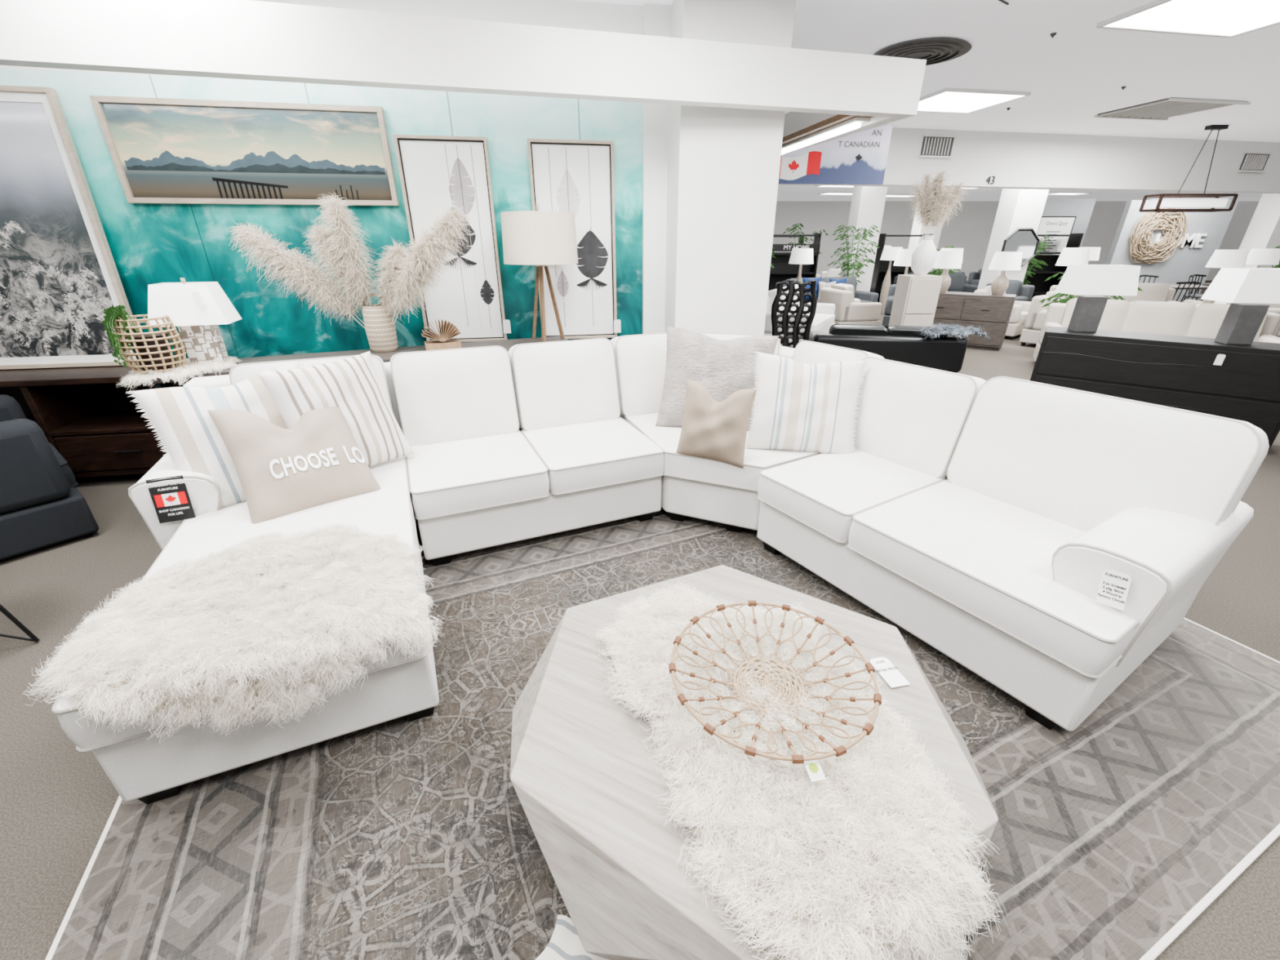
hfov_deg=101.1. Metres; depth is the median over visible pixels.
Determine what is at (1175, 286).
dining table
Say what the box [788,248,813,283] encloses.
table lamp
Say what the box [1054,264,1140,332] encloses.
table lamp
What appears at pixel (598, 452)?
seat cushion
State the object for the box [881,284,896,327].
armchair
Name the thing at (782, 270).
display shelf
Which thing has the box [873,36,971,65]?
ceiling vent
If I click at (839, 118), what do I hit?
trim
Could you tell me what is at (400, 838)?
area rug
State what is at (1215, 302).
cushion
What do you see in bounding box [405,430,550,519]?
seat cushion
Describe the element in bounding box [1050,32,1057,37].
sprinkler head
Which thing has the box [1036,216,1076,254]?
poster board
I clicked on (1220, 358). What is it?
price tag
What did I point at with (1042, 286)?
display shelf
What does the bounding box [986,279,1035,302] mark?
armchair
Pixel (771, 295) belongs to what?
cushion
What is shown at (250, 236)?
pampas grass
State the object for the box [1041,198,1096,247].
wall partition
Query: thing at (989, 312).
dresser
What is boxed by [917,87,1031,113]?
recessed light
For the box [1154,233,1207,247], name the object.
home letters
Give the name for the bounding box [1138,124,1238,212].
chandelier
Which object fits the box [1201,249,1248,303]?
table lamp
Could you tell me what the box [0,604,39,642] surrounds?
metal side table
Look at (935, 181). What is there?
stem
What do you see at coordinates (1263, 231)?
wall pillar
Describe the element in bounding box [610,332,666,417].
cushion
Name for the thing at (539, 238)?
lamp
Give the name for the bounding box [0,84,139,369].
photograph
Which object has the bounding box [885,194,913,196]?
recessed light
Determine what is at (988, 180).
number sign
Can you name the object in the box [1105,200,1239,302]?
wall
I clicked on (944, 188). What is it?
stem
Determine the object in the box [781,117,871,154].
fluorescent fixture
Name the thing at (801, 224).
potted plant
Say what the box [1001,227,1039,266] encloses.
octagonal mirror
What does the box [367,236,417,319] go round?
stem
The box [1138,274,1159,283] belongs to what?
dining chair
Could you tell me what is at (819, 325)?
seat cushion
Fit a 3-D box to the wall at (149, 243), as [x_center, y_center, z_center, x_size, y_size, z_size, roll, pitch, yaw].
[-3.448,-1.677,3.857,7.020,3.150,0.151,-4,25,-9]
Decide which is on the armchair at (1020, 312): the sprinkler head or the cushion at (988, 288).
the cushion at (988, 288)
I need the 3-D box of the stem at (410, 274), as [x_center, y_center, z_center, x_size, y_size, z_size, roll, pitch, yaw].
[-1.519,-1.254,3.511,0.595,0.769,0.343,-2,25,-5]
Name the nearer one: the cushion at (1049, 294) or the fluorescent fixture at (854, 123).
the fluorescent fixture at (854, 123)
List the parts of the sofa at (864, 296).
backrest, armrest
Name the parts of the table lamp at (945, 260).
lamp shade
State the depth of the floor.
2.11 m
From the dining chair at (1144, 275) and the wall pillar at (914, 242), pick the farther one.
the wall pillar at (914, 242)
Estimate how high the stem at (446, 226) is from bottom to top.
0.913 m
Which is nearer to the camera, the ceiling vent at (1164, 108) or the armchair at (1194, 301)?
the ceiling vent at (1164, 108)
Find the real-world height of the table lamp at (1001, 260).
0.640 m
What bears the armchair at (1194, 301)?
on the floor
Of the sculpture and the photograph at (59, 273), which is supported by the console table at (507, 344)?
the sculpture
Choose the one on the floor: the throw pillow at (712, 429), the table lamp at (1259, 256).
the table lamp at (1259, 256)
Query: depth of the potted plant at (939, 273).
12.21 m
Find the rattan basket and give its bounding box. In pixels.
[668,600,881,764]
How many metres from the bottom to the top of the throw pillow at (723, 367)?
0.682 m
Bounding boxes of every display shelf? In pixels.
[768,233,821,290]
[772,236,804,255]
[869,233,933,302]
[1023,233,1083,301]
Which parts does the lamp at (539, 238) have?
leg, lamp shade, lamp stem, leg, leg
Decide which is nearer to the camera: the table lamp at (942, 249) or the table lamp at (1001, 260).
the table lamp at (1001, 260)
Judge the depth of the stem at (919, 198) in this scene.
7.74 m
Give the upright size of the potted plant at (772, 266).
1.620 m
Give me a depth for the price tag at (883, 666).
1.64 m
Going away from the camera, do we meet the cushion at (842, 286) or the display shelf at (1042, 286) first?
the cushion at (842, 286)
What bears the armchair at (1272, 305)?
on the floor
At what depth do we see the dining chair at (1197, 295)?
12.38 m
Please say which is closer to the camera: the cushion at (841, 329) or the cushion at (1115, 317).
the cushion at (841, 329)
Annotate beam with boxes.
[0,0,926,155]
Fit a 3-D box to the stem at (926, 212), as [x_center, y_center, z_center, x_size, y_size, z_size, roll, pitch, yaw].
[4.267,-3.940,7.928,0.385,0.789,0.354,5,25,10]
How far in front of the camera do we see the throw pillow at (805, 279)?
11.23 m
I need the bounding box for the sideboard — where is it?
[0,364,187,477]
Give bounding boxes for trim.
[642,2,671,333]
[782,114,873,145]
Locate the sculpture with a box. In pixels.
[421,319,461,350]
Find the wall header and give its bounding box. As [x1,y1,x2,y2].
[777,127,1279,193]
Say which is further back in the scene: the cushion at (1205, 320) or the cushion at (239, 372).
the cushion at (1205, 320)
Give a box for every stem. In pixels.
[275,247,364,325]
[303,222,373,315]
[311,193,380,306]
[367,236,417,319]
[383,229,451,324]
[393,204,472,324]
[906,182,930,235]
[911,191,932,235]
[914,173,933,231]
[921,176,946,232]
[924,168,951,235]
[927,186,956,234]
[928,188,953,233]
[931,181,969,234]
[932,182,957,230]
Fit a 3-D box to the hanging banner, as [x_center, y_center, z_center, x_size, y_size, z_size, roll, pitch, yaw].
[2.215,-4.059,6.331,1.630,0.870,0.014,-2,25,-4]
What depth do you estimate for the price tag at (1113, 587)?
1.76 m
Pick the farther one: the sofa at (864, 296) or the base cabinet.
the sofa at (864, 296)
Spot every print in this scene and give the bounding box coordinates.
[393,133,507,342]
[527,137,617,338]
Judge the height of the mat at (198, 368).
0.255 m
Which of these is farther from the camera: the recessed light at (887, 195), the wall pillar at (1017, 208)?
the recessed light at (887, 195)
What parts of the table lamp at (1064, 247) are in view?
lamp shade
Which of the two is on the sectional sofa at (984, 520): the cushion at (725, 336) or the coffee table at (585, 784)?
the cushion at (725, 336)
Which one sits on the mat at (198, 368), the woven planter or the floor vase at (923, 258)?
the woven planter
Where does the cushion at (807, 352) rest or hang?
on the sectional sofa at (984, 520)
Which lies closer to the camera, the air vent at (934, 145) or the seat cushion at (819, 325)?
the air vent at (934, 145)
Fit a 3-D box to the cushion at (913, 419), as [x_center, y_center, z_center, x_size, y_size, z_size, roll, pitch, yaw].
[1.515,-0.365,3.007,0.235,0.569,0.705,0,20,-35]
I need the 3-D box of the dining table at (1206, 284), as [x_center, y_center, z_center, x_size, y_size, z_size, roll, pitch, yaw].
[13.600,-3.909,11.627,1.700,0.760,0.960,0,25,1]
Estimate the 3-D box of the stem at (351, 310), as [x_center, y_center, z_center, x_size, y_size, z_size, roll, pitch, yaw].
[-2.130,-1.235,3.606,0.595,0.658,0.341,5,25,10]
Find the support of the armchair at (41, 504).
on the floor
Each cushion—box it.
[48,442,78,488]
[229,354,394,414]
[390,345,519,446]
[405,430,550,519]
[507,337,620,431]
[520,417,664,495]
[535,915,608,959]
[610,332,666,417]
[699,332,780,355]
[757,448,945,543]
[767,286,788,311]
[783,284,799,311]
[786,277,823,283]
[791,340,884,364]
[802,312,835,328]
[810,319,825,331]
[822,276,855,297]
[826,268,841,276]
[828,324,888,335]
[831,283,854,302]
[853,356,986,479]
[860,299,872,302]
[886,325,946,337]
[936,271,964,291]
[946,376,1269,532]
[977,268,982,279]
[985,285,1005,293]
[1005,279,1023,296]
[1017,311,1028,323]
[1045,290,1075,310]
[1060,297,1129,331]
[1112,282,1169,302]
[1121,300,1195,336]
[1186,302,1268,341]
[1213,301,1266,304]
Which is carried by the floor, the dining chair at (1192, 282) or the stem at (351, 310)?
the dining chair at (1192, 282)
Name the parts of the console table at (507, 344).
leg, leg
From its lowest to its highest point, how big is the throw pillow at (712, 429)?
0.442 m
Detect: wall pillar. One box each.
[840,186,888,291]
[907,186,946,271]
[977,188,1048,289]
[1238,193,1279,267]
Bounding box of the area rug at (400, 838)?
[44,507,1279,959]
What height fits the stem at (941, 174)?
1.010 m
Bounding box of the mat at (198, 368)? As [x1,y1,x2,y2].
[116,355,241,391]
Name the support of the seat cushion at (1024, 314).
on the armchair at (1020, 312)
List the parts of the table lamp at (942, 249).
lamp shade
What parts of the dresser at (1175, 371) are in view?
drawer, drawer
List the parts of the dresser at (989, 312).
drawer, drawer, drawer, drawer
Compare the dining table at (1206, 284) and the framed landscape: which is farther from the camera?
the dining table at (1206, 284)
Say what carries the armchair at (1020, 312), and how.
on the floor
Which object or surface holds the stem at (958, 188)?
in the floor vase at (923, 258)
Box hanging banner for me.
[778,124,893,184]
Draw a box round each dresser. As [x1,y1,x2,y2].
[932,291,1016,351]
[1030,325,1279,449]
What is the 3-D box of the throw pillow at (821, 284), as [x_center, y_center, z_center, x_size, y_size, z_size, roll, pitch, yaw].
[3.996,-4.039,11.261,0.400,0.401,0.164,-4,25,-9]
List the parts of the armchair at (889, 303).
armrest, backrest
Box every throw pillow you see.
[125,361,303,516]
[207,405,381,524]
[257,351,413,466]
[655,325,778,431]
[675,379,756,468]
[744,351,869,453]
[803,276,822,300]
[817,280,835,301]
[829,277,846,284]
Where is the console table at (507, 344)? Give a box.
[136,335,568,389]
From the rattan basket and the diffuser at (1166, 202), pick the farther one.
the diffuser at (1166, 202)
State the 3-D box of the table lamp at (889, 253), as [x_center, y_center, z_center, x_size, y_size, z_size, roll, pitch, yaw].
[5.900,-4.743,12.565,0.480,1.500,0.480,0,25,0]
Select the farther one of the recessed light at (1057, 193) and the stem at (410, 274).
the recessed light at (1057, 193)
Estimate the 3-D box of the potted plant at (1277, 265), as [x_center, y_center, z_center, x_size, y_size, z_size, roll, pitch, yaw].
[14.656,-4.556,12.102,1.161,1.544,1.087,0,25,0]
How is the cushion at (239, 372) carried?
on the sectional sofa at (984, 520)
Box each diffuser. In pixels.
[822,192,852,194]
[885,195,910,196]
[1050,192,1081,194]
[1147,198,1228,207]
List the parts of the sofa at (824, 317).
backrest, armrest, armrest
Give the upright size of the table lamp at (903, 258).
1.500 m
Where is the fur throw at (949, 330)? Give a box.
[917,322,990,340]
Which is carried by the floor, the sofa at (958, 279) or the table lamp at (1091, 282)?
the sofa at (958, 279)
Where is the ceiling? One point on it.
(1075, 75)
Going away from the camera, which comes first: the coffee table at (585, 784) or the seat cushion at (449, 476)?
the coffee table at (585, 784)
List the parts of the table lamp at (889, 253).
lamp shade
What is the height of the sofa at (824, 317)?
0.932 m
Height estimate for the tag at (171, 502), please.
0.197 m
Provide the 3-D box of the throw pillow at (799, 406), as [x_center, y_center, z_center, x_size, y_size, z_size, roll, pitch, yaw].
[0.980,-0.439,3.127,0.696,0.581,0.267,4,25,8]
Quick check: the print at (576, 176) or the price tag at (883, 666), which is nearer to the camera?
the price tag at (883, 666)
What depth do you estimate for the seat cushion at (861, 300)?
11.50 m
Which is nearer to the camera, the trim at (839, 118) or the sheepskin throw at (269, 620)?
the sheepskin throw at (269, 620)
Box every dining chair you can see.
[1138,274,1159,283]
[1172,280,1201,302]
[1182,274,1206,302]
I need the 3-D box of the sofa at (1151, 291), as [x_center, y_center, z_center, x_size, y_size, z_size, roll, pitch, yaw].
[9.197,-3.347,10.225,2.000,0.903,0.968,9,26,18]
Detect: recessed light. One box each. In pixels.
[815,185,853,186]
[817,191,853,195]
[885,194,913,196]
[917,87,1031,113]
[1048,191,1091,195]
[1095,0,1279,37]
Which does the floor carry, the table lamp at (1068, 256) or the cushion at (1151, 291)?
the table lamp at (1068, 256)
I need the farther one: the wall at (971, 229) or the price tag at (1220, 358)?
the wall at (971, 229)
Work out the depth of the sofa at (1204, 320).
6.75 m
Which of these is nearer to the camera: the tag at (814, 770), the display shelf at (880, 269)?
the tag at (814, 770)
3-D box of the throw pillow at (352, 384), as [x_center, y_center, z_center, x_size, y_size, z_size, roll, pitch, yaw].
[-1.569,-0.330,2.783,0.277,0.590,0.588,19,30,35]
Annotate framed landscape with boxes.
[89,95,399,205]
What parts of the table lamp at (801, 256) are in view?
lamp shade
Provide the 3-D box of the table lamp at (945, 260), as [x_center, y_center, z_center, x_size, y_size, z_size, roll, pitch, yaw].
[5.122,-3.489,8.828,0.440,0.640,0.440,16,29,31]
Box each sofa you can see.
[51,332,1269,804]
[764,284,835,346]
[774,276,878,302]
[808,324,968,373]
[820,268,841,277]
[893,271,977,292]
[1032,297,1279,362]
[1048,282,1178,302]
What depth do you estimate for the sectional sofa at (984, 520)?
2.39 m
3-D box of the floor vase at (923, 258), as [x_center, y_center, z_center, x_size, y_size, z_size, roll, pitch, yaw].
[4.350,-3.432,8.052,0.360,0.560,0.360,0,25,0]
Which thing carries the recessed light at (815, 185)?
in the ceiling
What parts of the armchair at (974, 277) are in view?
backrest, armrest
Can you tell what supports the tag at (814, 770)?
attached to the rattan basket
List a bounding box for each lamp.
[147,277,242,364]
[500,204,577,342]
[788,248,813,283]
[879,246,902,314]
[893,248,915,274]
[933,250,962,292]
[940,248,963,291]
[987,251,1022,295]
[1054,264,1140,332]
[1055,248,1089,266]
[1057,247,1086,267]
[1086,247,1100,260]
[1200,267,1279,344]
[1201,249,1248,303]
[1245,248,1279,267]
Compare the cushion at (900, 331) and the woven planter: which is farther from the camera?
the cushion at (900, 331)
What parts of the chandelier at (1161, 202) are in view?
light frame, hanging rod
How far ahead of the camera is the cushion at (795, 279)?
11.39 m
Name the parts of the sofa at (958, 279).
backrest, armrest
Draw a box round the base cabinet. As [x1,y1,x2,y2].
[888,274,942,326]
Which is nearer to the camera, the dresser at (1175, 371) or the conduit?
the conduit
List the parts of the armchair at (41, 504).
armrest, armrest, leg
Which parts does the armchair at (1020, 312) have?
backrest, armrest, armrest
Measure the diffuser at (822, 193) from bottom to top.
0.020 m
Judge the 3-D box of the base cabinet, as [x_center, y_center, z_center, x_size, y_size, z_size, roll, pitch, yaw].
[4.350,-2.651,8.400,0.500,1.150,0.435,0,25,0]
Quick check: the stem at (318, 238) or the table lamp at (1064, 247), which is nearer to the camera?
the stem at (318, 238)
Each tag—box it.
[145,475,195,523]
[502,319,511,333]
[613,319,621,333]
[804,755,826,782]
[870,657,910,688]
[1095,568,1131,610]
[1213,354,1225,365]
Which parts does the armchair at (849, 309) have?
backrest, armrest, armrest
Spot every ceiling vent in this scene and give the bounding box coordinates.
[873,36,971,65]
[1093,97,1250,119]
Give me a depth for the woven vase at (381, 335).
3.63 m
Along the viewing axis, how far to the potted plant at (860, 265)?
12.19 m
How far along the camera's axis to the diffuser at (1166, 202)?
7.89 m
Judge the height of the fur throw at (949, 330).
0.198 m
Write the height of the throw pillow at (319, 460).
0.446 m
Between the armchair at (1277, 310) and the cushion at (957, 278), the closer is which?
the armchair at (1277, 310)
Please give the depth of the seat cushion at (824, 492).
2.73 m
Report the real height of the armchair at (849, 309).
0.903 m
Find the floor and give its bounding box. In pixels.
[0,280,1279,959]
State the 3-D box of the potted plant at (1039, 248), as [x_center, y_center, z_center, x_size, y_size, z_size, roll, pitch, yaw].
[9.160,-4.980,12.760,1.167,1.768,1.028,-20,31,-37]
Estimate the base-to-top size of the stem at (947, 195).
0.792 m
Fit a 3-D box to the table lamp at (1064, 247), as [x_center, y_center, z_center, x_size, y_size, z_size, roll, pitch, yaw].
[9.300,-4.287,11.564,0.480,1.500,0.480,0,25,0]
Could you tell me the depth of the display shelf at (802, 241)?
16.42 m
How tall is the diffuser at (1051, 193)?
0.020 m
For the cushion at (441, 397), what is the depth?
3.24 m
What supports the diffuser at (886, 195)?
attached to the recessed light at (887, 195)
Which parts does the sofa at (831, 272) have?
backrest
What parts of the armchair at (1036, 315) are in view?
backrest, armrest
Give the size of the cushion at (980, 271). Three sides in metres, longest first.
0.545 x 0.476 x 0.205 m
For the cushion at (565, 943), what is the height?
0.122 m
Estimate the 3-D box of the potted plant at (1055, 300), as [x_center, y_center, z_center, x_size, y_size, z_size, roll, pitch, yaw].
[6.454,-2.426,7.716,1.109,1.308,1.197,12,27,25]
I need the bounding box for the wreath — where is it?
[1128,207,1186,263]
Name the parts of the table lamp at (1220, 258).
lamp shade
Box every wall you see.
[0,0,642,360]
[772,200,1259,279]
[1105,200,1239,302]
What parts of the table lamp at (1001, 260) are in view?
lamp shade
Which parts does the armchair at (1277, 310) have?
backrest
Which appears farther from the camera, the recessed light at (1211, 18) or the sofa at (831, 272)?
the sofa at (831, 272)
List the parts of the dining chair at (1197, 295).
seat, backrest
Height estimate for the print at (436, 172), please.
1.450 m
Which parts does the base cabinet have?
drawer, drawer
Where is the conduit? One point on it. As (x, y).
(1002, 1)
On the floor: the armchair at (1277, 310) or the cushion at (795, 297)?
the armchair at (1277, 310)
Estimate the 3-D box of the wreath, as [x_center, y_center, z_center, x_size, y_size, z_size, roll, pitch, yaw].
[12.354,-5.836,12.550,1.314,1.275,0.084,0,25,0]
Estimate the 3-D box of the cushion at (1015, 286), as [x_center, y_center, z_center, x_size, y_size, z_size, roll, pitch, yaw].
[7.635,-3.947,11.035,0.205,0.476,0.545,-1,22,-32]
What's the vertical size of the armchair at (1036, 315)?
0.903 m
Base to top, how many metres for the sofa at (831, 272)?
0.903 m
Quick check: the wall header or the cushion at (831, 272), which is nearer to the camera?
the wall header
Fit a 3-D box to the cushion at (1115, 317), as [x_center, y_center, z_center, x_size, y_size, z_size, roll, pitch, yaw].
[6.143,-2.186,7.138,0.652,0.505,0.205,13,16,27]
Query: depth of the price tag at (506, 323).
4.34 m
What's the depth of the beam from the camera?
3.02 m
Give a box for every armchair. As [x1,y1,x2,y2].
[0,394,98,559]
[818,283,881,324]
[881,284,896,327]
[967,268,982,285]
[973,285,1031,339]
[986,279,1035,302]
[1019,290,1075,346]
[1182,299,1202,305]
[1213,301,1279,336]
[1266,303,1279,337]
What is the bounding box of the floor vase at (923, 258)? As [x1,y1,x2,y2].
[911,235,937,275]
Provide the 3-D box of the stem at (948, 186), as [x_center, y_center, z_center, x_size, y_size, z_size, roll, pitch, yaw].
[4.524,-3.972,7.902,0.417,0.869,0.332,-17,29,-33]
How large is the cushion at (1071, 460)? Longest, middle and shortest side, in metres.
0.985 x 0.599 x 0.236 m
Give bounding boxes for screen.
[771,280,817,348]
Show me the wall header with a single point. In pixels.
(1016, 160)
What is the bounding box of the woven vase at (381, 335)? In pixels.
[361,293,398,352]
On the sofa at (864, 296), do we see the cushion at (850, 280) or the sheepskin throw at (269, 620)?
the cushion at (850, 280)
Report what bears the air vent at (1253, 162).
in the wall header
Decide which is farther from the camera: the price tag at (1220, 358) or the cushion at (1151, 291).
the cushion at (1151, 291)
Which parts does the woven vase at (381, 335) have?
handle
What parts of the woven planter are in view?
pot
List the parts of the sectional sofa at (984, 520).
leg, armrest, backrest, leg, leg, leg, leg, backrest, leg, leg, leg, armrest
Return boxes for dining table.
[1168,283,1208,299]
[1200,283,1210,301]
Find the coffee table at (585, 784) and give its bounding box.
[510,564,998,959]
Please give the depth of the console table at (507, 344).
3.63 m
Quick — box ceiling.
[572,0,1279,200]
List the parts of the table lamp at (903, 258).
lamp shade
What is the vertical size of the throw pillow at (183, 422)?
0.578 m
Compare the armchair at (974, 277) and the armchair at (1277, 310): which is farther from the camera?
the armchair at (974, 277)
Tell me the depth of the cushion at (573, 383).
3.50 m
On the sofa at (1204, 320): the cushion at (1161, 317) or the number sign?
the cushion at (1161, 317)
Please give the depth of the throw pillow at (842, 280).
11.35 m
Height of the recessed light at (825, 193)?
0.030 m
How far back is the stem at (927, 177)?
7.79 m
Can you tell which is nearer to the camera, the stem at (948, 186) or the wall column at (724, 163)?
the wall column at (724, 163)
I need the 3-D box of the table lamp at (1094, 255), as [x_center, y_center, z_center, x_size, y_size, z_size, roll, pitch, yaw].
[10.400,-4.702,12.474,0.480,1.500,0.480,0,25,0]
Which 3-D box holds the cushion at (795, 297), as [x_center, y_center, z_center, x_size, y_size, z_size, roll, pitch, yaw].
[2.714,-3.196,9.354,0.204,0.505,0.775,1,22,32]
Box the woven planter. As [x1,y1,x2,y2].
[101,304,186,373]
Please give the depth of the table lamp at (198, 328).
3.15 m
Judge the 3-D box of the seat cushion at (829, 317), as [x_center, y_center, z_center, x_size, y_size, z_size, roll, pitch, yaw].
[2.996,-2.847,9.334,0.745,0.174,0.775,13,28,27]
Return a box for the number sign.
[986,175,995,184]
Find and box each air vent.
[919,133,956,158]
[1237,151,1273,173]
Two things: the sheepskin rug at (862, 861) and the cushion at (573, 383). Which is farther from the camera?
the cushion at (573, 383)
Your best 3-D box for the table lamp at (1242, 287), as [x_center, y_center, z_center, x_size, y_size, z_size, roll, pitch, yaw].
[5.039,-1.432,4.354,0.520,0.590,0.312,3,25,7]
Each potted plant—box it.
[770,244,776,269]
[782,222,827,254]
[826,224,879,284]
[911,244,961,275]
[1022,234,1050,284]
[1040,272,1142,307]
[1262,245,1279,267]
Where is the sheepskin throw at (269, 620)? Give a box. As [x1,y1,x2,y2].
[22,520,444,743]
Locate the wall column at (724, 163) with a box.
[664,0,795,334]
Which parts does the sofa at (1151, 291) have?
armrest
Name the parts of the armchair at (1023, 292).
armrest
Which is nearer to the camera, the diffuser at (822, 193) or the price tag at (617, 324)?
the price tag at (617, 324)
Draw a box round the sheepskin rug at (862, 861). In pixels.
[590,581,1008,959]
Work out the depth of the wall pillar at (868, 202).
12.93 m
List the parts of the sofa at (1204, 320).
armrest, backrest, armrest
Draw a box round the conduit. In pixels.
[998,0,1008,4]
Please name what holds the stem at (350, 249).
in the woven vase at (381, 335)

